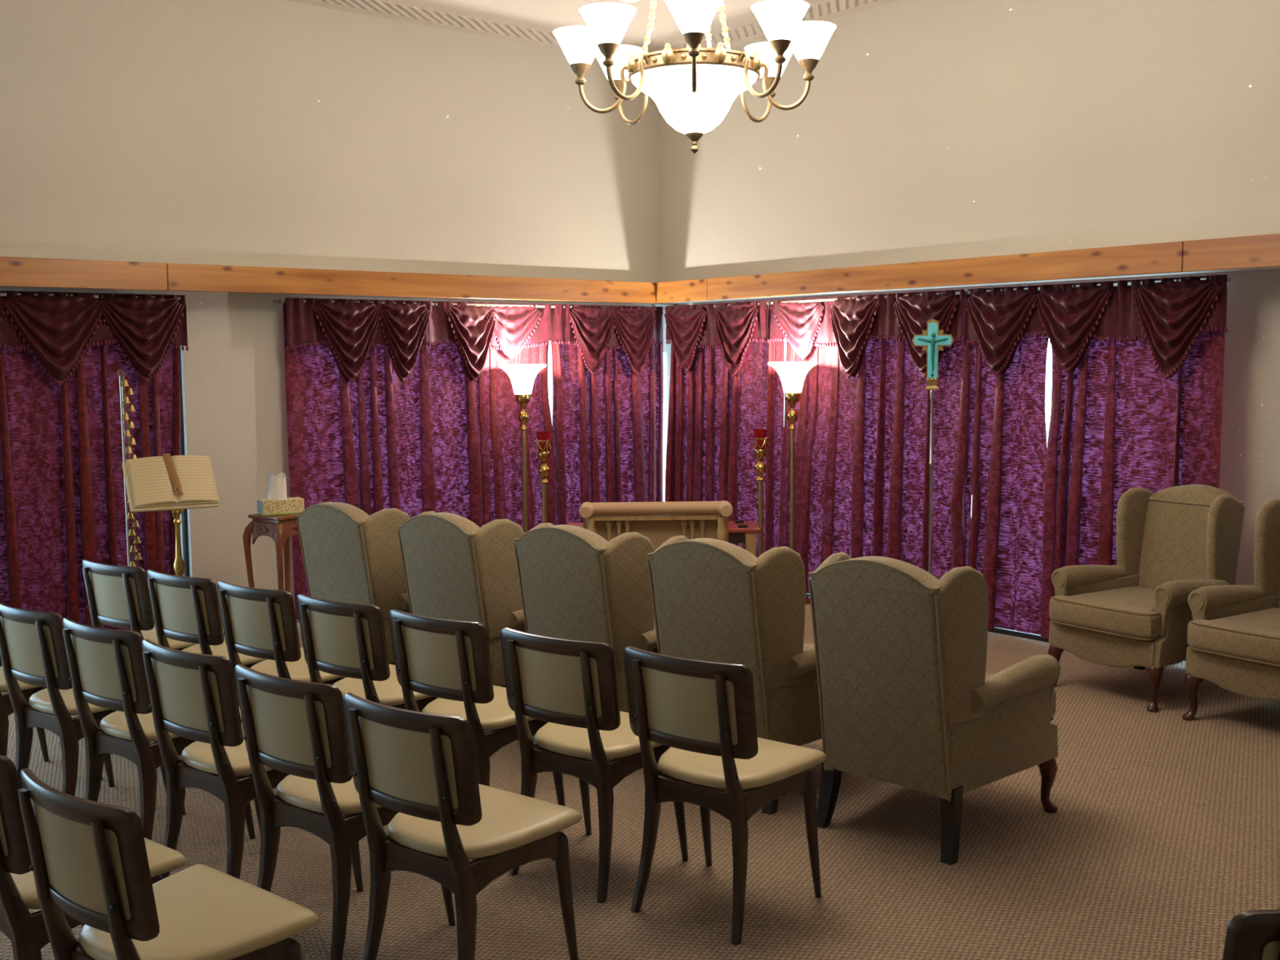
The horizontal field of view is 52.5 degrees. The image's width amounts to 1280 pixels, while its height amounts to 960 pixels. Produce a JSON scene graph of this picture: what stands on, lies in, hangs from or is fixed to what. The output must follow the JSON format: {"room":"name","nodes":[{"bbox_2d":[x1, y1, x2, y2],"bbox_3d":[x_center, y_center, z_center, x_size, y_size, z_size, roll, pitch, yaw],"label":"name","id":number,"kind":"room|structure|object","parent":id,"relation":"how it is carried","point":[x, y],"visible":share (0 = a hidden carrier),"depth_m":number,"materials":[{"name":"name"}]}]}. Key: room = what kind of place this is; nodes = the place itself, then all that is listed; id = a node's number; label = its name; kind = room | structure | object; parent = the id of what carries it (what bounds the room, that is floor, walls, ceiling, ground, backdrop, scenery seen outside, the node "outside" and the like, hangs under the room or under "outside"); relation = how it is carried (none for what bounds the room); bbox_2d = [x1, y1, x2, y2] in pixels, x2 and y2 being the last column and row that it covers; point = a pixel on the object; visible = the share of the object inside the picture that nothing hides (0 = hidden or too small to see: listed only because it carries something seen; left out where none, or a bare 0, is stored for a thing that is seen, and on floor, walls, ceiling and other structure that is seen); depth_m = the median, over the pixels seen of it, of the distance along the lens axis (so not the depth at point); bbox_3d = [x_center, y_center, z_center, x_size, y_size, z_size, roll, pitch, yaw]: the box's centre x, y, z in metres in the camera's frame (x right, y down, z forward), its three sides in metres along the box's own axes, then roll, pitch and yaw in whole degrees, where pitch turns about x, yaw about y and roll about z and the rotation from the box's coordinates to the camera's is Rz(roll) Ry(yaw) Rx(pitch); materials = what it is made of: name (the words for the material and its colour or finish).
{"room":"funeral home chapel","nodes":[
{"label":"funeral home chapel","id":0,"kind":"room"},
{"bbox_2d":[0,0,675,616],"bbox_3d":[-3.183,-0.924,7.361,9.400,3.830,0.313,-5,7,-40],"label":"wall","id":1,"kind":"structure","parent":0,"point":[254,133],"depth_m":7.97,"materials":[{"name":"paint"}]},
{"bbox_2d":[0,293,180,299],"bbox_3d":[-3.328,-1.004,7.080,1.630,0.020,0.144,-5,7,-40],"label":"curtain rod","id":2,"kind":"object","parent":1,"relation":"attached to","point":[1,294],"visible":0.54,"depth_m":7.13,"materials":[{"name":"silver metal"}]},
{"bbox_2d":[0,339,180,631],"bbox_3d":[-3.263,-0.017,7.126,1.562,2.000,0.123,-5,7,-40],"label":"curtain","id":3,"kind":"object","parent":2,"relation":"hanging from","point":[62,493],"visible":0.68,"depth_m":7.24,"materials":[{"name":"purple fabric"}]},
{"bbox_2d":[0,290,188,385],"bbox_3d":[-3.245,-0.764,7.026,1.634,0.510,0.102,-5,7,-40],"label":"valance","id":4,"kind":"object","parent":2,"relation":"hanging from","point":[57,329],"visible":1,"depth_m":7.18,"materials":[{"name":"red fabric"}]},
{"bbox_2d":[178,345,190,577],"bbox_3d":[-4.735,0.105,6.177,5.170,2.030,0.115,-5,7,-40],"label":"window","id":5,"kind":"structure","parent":1,"relation":"in","point":[184,515],"depth_m":7.83,"materials":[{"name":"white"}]},
{"bbox_2d":[0,256,656,303],"bbox_3d":[-3.208,-1.089,6.808,8.680,0.152,0.020,-5,7,-40],"label":"trim","id":6,"kind":"structure","parent":1,"relation":"attached to","point":[26,272],"depth_m":7.76,"materials":[{"name":"brown wood"}]},
{"bbox_2d":[273,299,656,310],"bbox_3d":[-1.057,-1.200,8.960,3.060,0.020,0.144,-5,7,-40],"label":"curtain rod","id":7,"kind":"object","parent":1,"relation":"attached to","point":[277,300],"visible":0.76,"depth_m":8.89,"materials":[{"name":"silver metal"}]},
{"bbox_2d":[285,297,431,382],"bbox_3d":[-1.762,-0.881,8.260,1.020,0.534,0.107,-5,7,-40],"label":"valance","id":8,"kind":"object","parent":7,"relation":"hanging from","point":[348,327],"visible":1,"depth_m":8.23,"materials":[{"name":"red fabric"}]},
{"bbox_2d":[282,302,556,619],"bbox_3d":[-1.395,-0.182,8.705,2.021,2.000,0.159,-5,7,-40],"label":"curtain","id":9,"kind":"object","parent":7,"relation":"hanging from","point":[437,440],"visible":0.52,"depth_m":8.64,"materials":[{"name":"purple fabric"}]},
{"bbox_2d":[428,301,662,382],"bbox_3d":[-0.609,-0.980,9.235,2.051,0.540,0.134,-5,7,-40],"label":"valance","id":10,"kind":"object","parent":7,"relation":"hanging from","point":[473,329],"visible":1,"depth_m":9.19,"materials":[{"name":"red fabric"}]},
{"bbox_2d":[551,326,663,524],"bbox_3d":[-0.189,-0.284,9.670,1.065,2.000,0.126,-5,7,-40],"label":"curtain","id":11,"kind":"object","parent":7,"relation":"hanging from","point":[607,424],"visible":0.64,"depth_m":9.64,"materials":[{"name":"purple fabric"}]},
{"bbox_2d":[315,0,651,53],"bbox_3d":[-3.188,-2.788,6.692,8.790,0.014,0.220,-5,7,-40],"label":"trim","id":12,"kind":"structure","parent":1,"relation":"attached to","point":[382,6],"depth_m":8.30,"materials":[{"name":"beige wood"}]},
{"bbox_2d":[285,0,901,52],"bbox_3d":[0.288,-2.526,2.767,9.700,0.150,12.000,-5,7,-40],"label":"ceiling","id":13,"kind":"structure","parent":0,"point":[544,15],"depth_m":8.25,"materials":[{"name":"white paint"}]},
{"bbox_2d":[552,0,835,153],"bbox_3d":[0.204,-1.954,4.946,1.016,1.393,1.016,2,6,25],"label":"chandelier","id":14,"kind":"object","parent":13,"relation":"hanging from","point":[694,87],"visible":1,"depth_m":4.84,"materials":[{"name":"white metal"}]},
{"bbox_2d":[0,604,1279,959],"bbox_3d":[0.325,1.422,3.135,9.700,0.120,12.000,-5,7,-40],"label":"floor","id":15,"kind":"structure","parent":0,"point":[1164,829],"depth_m":4.25,"materials":[{"name":"carpet"}]},
{"bbox_2d":[0,654,102,779],"bbox_3d":[-2.454,0.802,5.084,0.470,0.803,0.467,4,7,37],"label":"folding chair","id":16,"kind":"object","parent":15,"relation":"on","point":[28,690],"visible":0.21,"depth_m":4.91,"materials":[{"name":"brown wood"}]},
{"bbox_2d":[0,601,166,795],"bbox_3d":[-2.045,0.830,4.749,0.470,0.803,0.467,4,7,37],"label":"folding chair","id":17,"kind":"object","parent":15,"relation":"on","point":[33,651],"visible":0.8,"depth_m":4.55,"materials":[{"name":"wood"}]},
{"bbox_2d":[0,755,186,959],"bbox_3d":[-1.424,0.975,3.128,0.470,0.803,0.467,4,7,38],"label":"folding chair","id":18,"kind":"object","parent":15,"relation":"on","point":[27,931],"visible":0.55,"depth_m":2.90,"materials":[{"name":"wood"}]},
{"bbox_2d":[117,369,142,630],"bbox_3d":[-2.581,0.257,6.537,0.220,1.620,0.220,-1,5,0],"label":"pole","id":19,"kind":"object","parent":15,"relation":"on","point":[123,383],"visible":0.52,"depth_m":6.50,"materials":[{"name":"brown metal"}]},
{"bbox_2d":[82,559,223,742],"bbox_3d":[-2.143,0.739,5.729,0.470,0.803,0.467,3,7,36],"label":"folding chair","id":20,"kind":"object","parent":15,"relation":"on","point":[118,596],"visible":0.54,"depth_m":5.50,"materials":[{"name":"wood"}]},
{"bbox_2d":[62,617,255,840],"bbox_3d":[-1.651,0.856,4.427,0.470,0.803,0.467,3,7,37],"label":"folding chair","id":21,"kind":"object","parent":15,"relation":"on","point":[107,670],"visible":0.77,"depth_m":4.23,"materials":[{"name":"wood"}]},
{"bbox_2d":[17,767,319,959],"bbox_3d":[-1.017,1.003,2.792,0.470,0.803,0.467,4,7,39],"label":"folding chair","id":22,"kind":"object","parent":15,"relation":"on","point":[90,862],"visible":1,"depth_m":2.67,"materials":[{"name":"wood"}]},
{"bbox_2d":[121,462,218,576],"bbox_3d":[-2.277,0.494,6.385,0.414,1.171,0.313,-4,6,-31],"label":"book stand","id":23,"kind":"object","parent":15,"relation":"on","point":[179,565],"visible":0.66,"depth_m":6.34,"materials":[{"name":"gold metal"}]},
{"bbox_2d":[121,453,219,512],"bbox_3d":[-2.297,-0.005,6.386,0.399,0.246,0.203,-4,6,-31],"label":"open book","id":24,"kind":"object","parent":23,"relation":"on","point":[166,480],"visible":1,"depth_m":6.37,"materials":[{"name":"beige paper"}]},
{"bbox_2d":[146,568,266,667],"bbox_3d":[-1.749,0.763,5.430,0.470,0.803,0.467,3,7,37],"label":"folding chair","id":25,"kind":"object","parent":15,"relation":"on","point":[186,609],"visible":0.56,"depth_m":5.21,"materials":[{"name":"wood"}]},
{"bbox_2d":[142,639,288,879],"bbox_3d":[-1.248,0.886,4.066,0.470,0.803,0.467,4,7,38],"label":"folding chair","id":26,"kind":"object","parent":15,"relation":"on","point":[193,696],"visible":0.7,"depth_m":3.87,"materials":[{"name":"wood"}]},
{"bbox_2d":[242,513,302,592],"bbox_3d":[-1.992,0.591,7.267,0.316,0.809,0.316,3,7,35],"label":"plant stand","id":27,"kind":"object","parent":15,"relation":"on","point":[279,528],"visible":0.56,"depth_m":7.15,"materials":[{"name":"brown wood"}]},
{"bbox_2d":[257,471,304,515],"bbox_3d":[-1.997,0.073,7.211,0.234,0.230,0.120,-4,6,-31],"label":"tissue box","id":28,"kind":"object","parent":27,"relation":"on","point":[277,503],"visible":0.95,"depth_m":7.17,"materials":[{"name":"beige cardboard"}]},
{"bbox_2d":[217,580,346,721],"bbox_3d":[-1.363,0.787,5.135,0.470,0.803,0.467,4,7,37],"label":"folding chair","id":29,"kind":"object","parent":15,"relation":"on","point":[258,623],"visible":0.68,"depth_m":4.92,"materials":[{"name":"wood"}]},
{"bbox_2d":[234,663,455,959],"bbox_3d":[-0.854,0.914,3.725,0.470,0.803,0.467,4,7,38],"label":"folding chair","id":30,"kind":"object","parent":15,"relation":"on","point":[296,728],"visible":0.83,"depth_m":3.54,"materials":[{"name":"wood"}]},
{"bbox_2d":[295,501,410,665],"bbox_3d":[-1.204,0.572,6.428,0.681,0.988,0.834,4,7,40],"label":"chair","id":31,"kind":"object","parent":15,"relation":"on","point":[350,555],"visible":0.41,"depth_m":6.06,"materials":[{"name":"beige fabric"}]},
{"bbox_2d":[296,593,437,711],"bbox_3d":[-0.970,0.812,4.830,0.470,0.803,0.467,4,7,37],"label":"folding chair","id":32,"kind":"object","parent":15,"relation":"on","point":[344,639],"visible":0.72,"depth_m":4.62,"materials":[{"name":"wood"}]},
{"bbox_2d":[397,511,525,731],"bbox_3d":[-0.630,0.609,5.977,0.681,0.988,0.834,4,7,41],"label":"chair","id":33,"kind":"object","parent":15,"relation":"on","point":[455,568],"visible":0.52,"depth_m":5.61,"materials":[{"name":"beige fabric"}]},
{"bbox_2d":[342,692,582,959],"bbox_3d":[-0.473,0.941,3.400,0.470,0.803,0.467,4,7,37],"label":"folding chair","id":34,"kind":"object","parent":15,"relation":"on","point":[420,766],"visible":1,"depth_m":3.26,"materials":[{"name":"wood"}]},
{"bbox_2d":[389,608,565,860],"bbox_3d":[-0.569,0.838,4.516,0.470,0.803,0.467,4,7,37],"label":"folding chair","id":35,"kind":"object","parent":15,"relation":"on","point":[448,660],"visible":0.77,"depth_m":4.32,"materials":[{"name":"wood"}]},
{"bbox_2d":[497,364,546,533],"bbox_3d":[-0.801,0.012,8.989,0.332,1.620,0.332,-5,7,-40],"label":"floor lamp","id":36,"kind":"object","parent":15,"relation":"on","point":[522,376],"visible":0.82,"depth_m":8.89,"materials":[{"name":"white glass"}]},
{"bbox_2d":[536,431,551,523],"bbox_3d":[-0.598,0.297,8.158,0.264,1.203,0.264,-5,7,-40],"label":"candle stand","id":37,"kind":"object","parent":15,"relation":"on","point":[543,440],"visible":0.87,"depth_m":8.10,"materials":[{"name":"gold metal"}]},
{"bbox_2d":[513,522,657,742],"bbox_3d":[-0.065,0.647,5.509,0.681,0.988,0.834,4,7,41],"label":"chair","id":38,"kind":"object","parent":15,"relation":"on","point":[575,584],"visible":0.52,"depth_m":5.15,"materials":[{"name":"beige fabric"}]},
{"bbox_2d":[500,627,688,903],"bbox_3d":[-0.152,0.864,4.192,0.470,0.803,0.467,3,7,37],"label":"folding chair","id":39,"kind":"object","parent":15,"relation":"on","point":[571,686],"visible":0.91,"depth_m":4.02,"materials":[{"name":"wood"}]},
{"bbox_2d":[578,500,733,551],"bbox_3d":[0.090,0.565,6.978,0.828,0.876,0.404,-1,5,0],"label":"kneeler","id":40,"kind":"object","parent":15,"relation":"on","point":[659,522],"visible":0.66,"depth_m":7.06,"materials":[{"name":"brown wood"}]},
{"bbox_2d":[567,520,760,555],"bbox_3d":[0.136,0.599,7.818,1.150,0.652,0.380,-1,5,0],"label":"table","id":41,"kind":"object","parent":15,"relation":"on","point":[744,535],"visible":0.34,"depth_m":7.62,"materials":[{"name":"red wood"}]},
{"bbox_2d":[734,520,743,523],"bbox_3d":[0.603,0.252,7.884,0.056,0.016,0.024,-1,5,0],"label":"block","id":42,"kind":"object","parent":41,"relation":"on","point":[735,521],"visible":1,"depth_m":7.87,"materials":[{"name":"black"}]},
{"bbox_2d":[737,524,747,527],"bbox_3d":[0.608,0.272,7.675,0.056,0.016,0.024,-1,5,0],"label":"block","id":43,"kind":"object","parent":41,"relation":"on","point":[739,525],"visible":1,"depth_m":7.66,"materials":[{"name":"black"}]},
{"bbox_2d":[623,646,826,945],"bbox_3d":[0.245,0.887,3.901,0.470,0.803,0.467,4,7,38],"label":"chair","id":44,"kind":"object","parent":15,"relation":"on","point":[704,712],"visible":1,"depth_m":3.76,"materials":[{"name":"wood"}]},
{"bbox_2d":[647,535,824,814],"bbox_3d":[0.481,0.682,5.080,0.681,0.988,0.834,4,7,41],"label":"chair","id":45,"kind":"object","parent":15,"relation":"on","point":[713,600],"visible":0.56,"depth_m":4.74,"materials":[{"name":"beige fabric"}]},
{"bbox_2d":[803,643,814,649],"bbox_3d":[0.552,0.766,5.169,0.580,0.131,0.620,4,7,41],"label":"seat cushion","id":46,"kind":"object","parent":45,"relation":"on","point":[805,645],"depth_m":5.37,"materials":[{"name":"beige fabric"}]},
{"bbox_2d":[753,428,768,556],"bbox_3d":[0.761,0.282,8.186,0.264,1.203,0.264,-5,7,-40],"label":"candle stand","id":47,"kind":"object","parent":15,"relation":"on","point":[760,446],"visible":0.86,"depth_m":8.13,"materials":[{"name":"gold metal"}]},
{"bbox_2d":[767,361,817,604],"bbox_3d":[1.024,0.020,8.719,0.332,1.620,0.332,-5,7,-40],"label":"floor lamp","id":48,"kind":"object","parent":15,"relation":"on","point":[792,375],"visible":0.88,"depth_m":8.63,"materials":[{"name":"gold metal"}]},
{"bbox_2d":[911,319,954,573],"bbox_3d":[1.731,-0.017,7.713,0.280,1.868,0.280,1,5,13],"label":"processional cross","id":49,"kind":"object","parent":15,"relation":"on","point":[932,340],"visible":0.79,"depth_m":7.64,"materials":[{"name":"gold metal"}]},
{"bbox_2d":[924,379,939,390],"bbox_3d":[1.726,-0.563,7.662,0.080,0.060,0.048,1,5,13],"label":"socket","id":50,"kind":"object","parent":49,"relation":"attached to","point":[931,384],"depth_m":7.64,"materials":[{"name":"gold metal"}]},
{"bbox_2d":[808,551,1060,865],"bbox_3d":[1.032,0.722,4.600,0.681,0.988,0.834,4,7,43],"label":"chair","id":51,"kind":"object","parent":15,"relation":"on","point":[908,699],"visible":1,"depth_m":4.31,"materials":[{"name":"beige fabric"}]},
{"bbox_2d":[985,672,1056,717],"bbox_3d":[1.105,0.806,4.687,0.580,0.131,0.620,4,7,43],"label":"armrest","id":52,"kind":"object","parent":51,"relation":"on","point":[1039,703],"depth_m":4.52,"materials":[{"name":"beige fabric"}]},
{"bbox_2d":[1047,484,1244,711],"bbox_3d":[2.511,0.539,6.411,0.834,0.988,0.681,-4,6,-34],"label":"chair","id":53,"kind":"object","parent":15,"relation":"on","point":[1173,542],"visible":0.89,"depth_m":6.37,"materials":[{"name":"beige fabric"}]},
{"bbox_2d":[1048,586,1160,638],"bbox_3d":[2.423,0.638,6.360,0.620,0.131,0.580,-4,6,-34],"label":"seat cushion","id":54,"kind":"object","parent":53,"relation":"on","point":[1111,611],"depth_m":6.23,"materials":[{"name":"beige fabric"}]},
{"bbox_2d":[1182,498,1279,719],"bbox_3d":[2.938,0.591,5.805,0.834,0.988,0.681,-4,6,-35],"label":"chair","id":55,"kind":"object","parent":15,"relation":"on","point":[1233,633],"visible":1,"depth_m":5.80,"materials":[{"name":"beige fabric"}]},
{"bbox_2d":[1186,607,1279,664],"bbox_3d":[2.851,0.690,5.753,0.620,0.131,0.580,-4,6,-35],"label":"seat cushion","id":56,"kind":"object","parent":55,"relation":"on","point":[1247,635],"depth_m":5.69,"materials":[{"name":"beige fabric"}]},
{"bbox_2d":[1222,908,1279,959],"bbox_3d":[1.052,1.033,2.259,0.470,0.803,0.467,-3,6,-21],"label":"chair","id":57,"kind":"object","parent":15,"relation":"on","point":[1251,935],"visible":1,"depth_m":1.98,"materials":[{"name":"brown wood"}]},
{"bbox_2d":[657,0,1279,585],"bbox_3d":[3.865,-0.847,5.827,0.450,3.830,11.290,-5,7,-40],"label":"wall","id":58,"kind":"structure","parent":0,"point":[922,130],"depth_m":7.40,"materials":[{"name":"paint"}]},
{"bbox_2d":[653,0,878,52],"bbox_3d":[3.642,-2.711,5.186,0.220,0.014,10.837,-5,7,-40],"label":"trim","id":59,"kind":"structure","parent":58,"relation":"attached to","point":[831,6],"depth_m":8.41,"materials":[{"name":"beige wood"}]},
{"bbox_2d":[664,278,1231,310],"bbox_3d":[1.610,-1.156,8.220,0.144,0.020,4.280,-5,7,-40],"label":"curtain rod","id":60,"kind":"object","parent":58,"relation":"attached to","point":[1228,279],"visible":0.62,"depth_m":8.24,"materials":[{"name":"silver metal"}]},
{"bbox_2d":[664,300,769,377],"bbox_3d":[0.522,-1.007,9.378,0.105,0.534,1.099,-5,7,-39],"label":"valance","id":61,"kind":"object","parent":60,"relation":"hanging from","point":[733,326],"visible":1,"depth_m":9.32,"materials":[{"name":"red fabric"}]},
{"bbox_2d":[665,304,784,557],"bbox_3d":[0.591,-0.270,9.442,0.121,2.000,1.181,-5,7,-40],"label":"curtain","id":62,"kind":"object","parent":60,"relation":"hanging from","point":[713,415],"visible":0.62,"depth_m":9.39,"materials":[{"name":"purple fabric"}]},
{"bbox_2d":[769,288,964,378],"bbox_3d":[1.404,-0.919,8.342,0.122,0.534,1.632,-5,7,-38],"label":"valance","id":63,"kind":"object","parent":60,"relation":"hanging from","point":[850,323],"visible":0.94,"depth_m":8.30,"materials":[{"name":"red fabric"}]},
{"bbox_2d":[778,290,977,594],"bbox_3d":[1.483,-0.180,8.394,0.147,2.000,1.600,-5,7,-38],"label":"curtain","id":64,"kind":"object","parent":60,"relation":"hanging from","point":[862,442],"visible":0.69,"depth_m":8.32,"materials":[{"name":"purple fabric"}]},
{"bbox_2d":[968,330,1048,635],"bbox_3d":[2.132,-0.111,7.586,0.125,2.000,0.497,-5,7,-40],"label":"curtain","id":65,"kind":"object","parent":60,"relation":"hanging from","point":[1006,544],"visible":0.73,"depth_m":7.61,"materials":[{"name":"purple fabric"}]},
{"bbox_2d":[964,274,1227,379],"bbox_3d":[2.420,-0.818,7.106,0.116,0.525,1.578,-5,7,-40],"label":"valance","id":66,"kind":"object","parent":60,"relation":"hanging from","point":[1171,314],"visible":1,"depth_m":7.04,"materials":[{"name":"red fabric"}]},
{"bbox_2d":[1040,326,1225,661],"bbox_3d":[2.621,-0.062,7.017,0.113,2.000,1.014,-5,7,-40],"label":"curtain","id":67,"kind":"object","parent":60,"relation":"hanging from","point":[1117,425],"visible":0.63,"depth_m":7.07,"materials":[{"name":"purple fabric"}]},
{"bbox_2d":[655,266,1279,303],"bbox_3d":[0.362,-0.767,2.908,9.160,0.129,11.290,-5,7,-40],"label":"trim","id":68,"kind":"structure","parent":58,"relation":"attached to","point":[1277,267],"depth_m":7.73,"materials":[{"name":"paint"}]},
{"bbox_2d":[656,233,1279,303],"bbox_3d":[3.622,-1.019,5.372,0.020,0.152,10.927,-5,7,-40],"label":"trim","id":69,"kind":"structure","parent":58,"relation":"attached to","point":[1257,251],"depth_m":7.27,"materials":[{"name":"brown wood"}]},
{"bbox_2d":[805,593,1181,664],"bbox_3d":[2.744,0.924,7.204,0.245,0.070,7.400,-5,7,-40],"label":"baseboard","id":70,"kind":"structure","parent":58,"relation":"attached to","point":[1003,631],"depth_m":7.64,"materials":[{"name":"black"}]},
{"label":"outside","id":71,"kind":"structure","parent":0,"visible":0},
{"bbox_2d":[662,484,665,502],"bbox_3d":[-0.236,1.395,5.146,18.000,0.170,20.000,-5,7,-40],"label":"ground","id":72,"kind":"structure","parent":71,"point":[664,485],"depth_m":17.25,"materials":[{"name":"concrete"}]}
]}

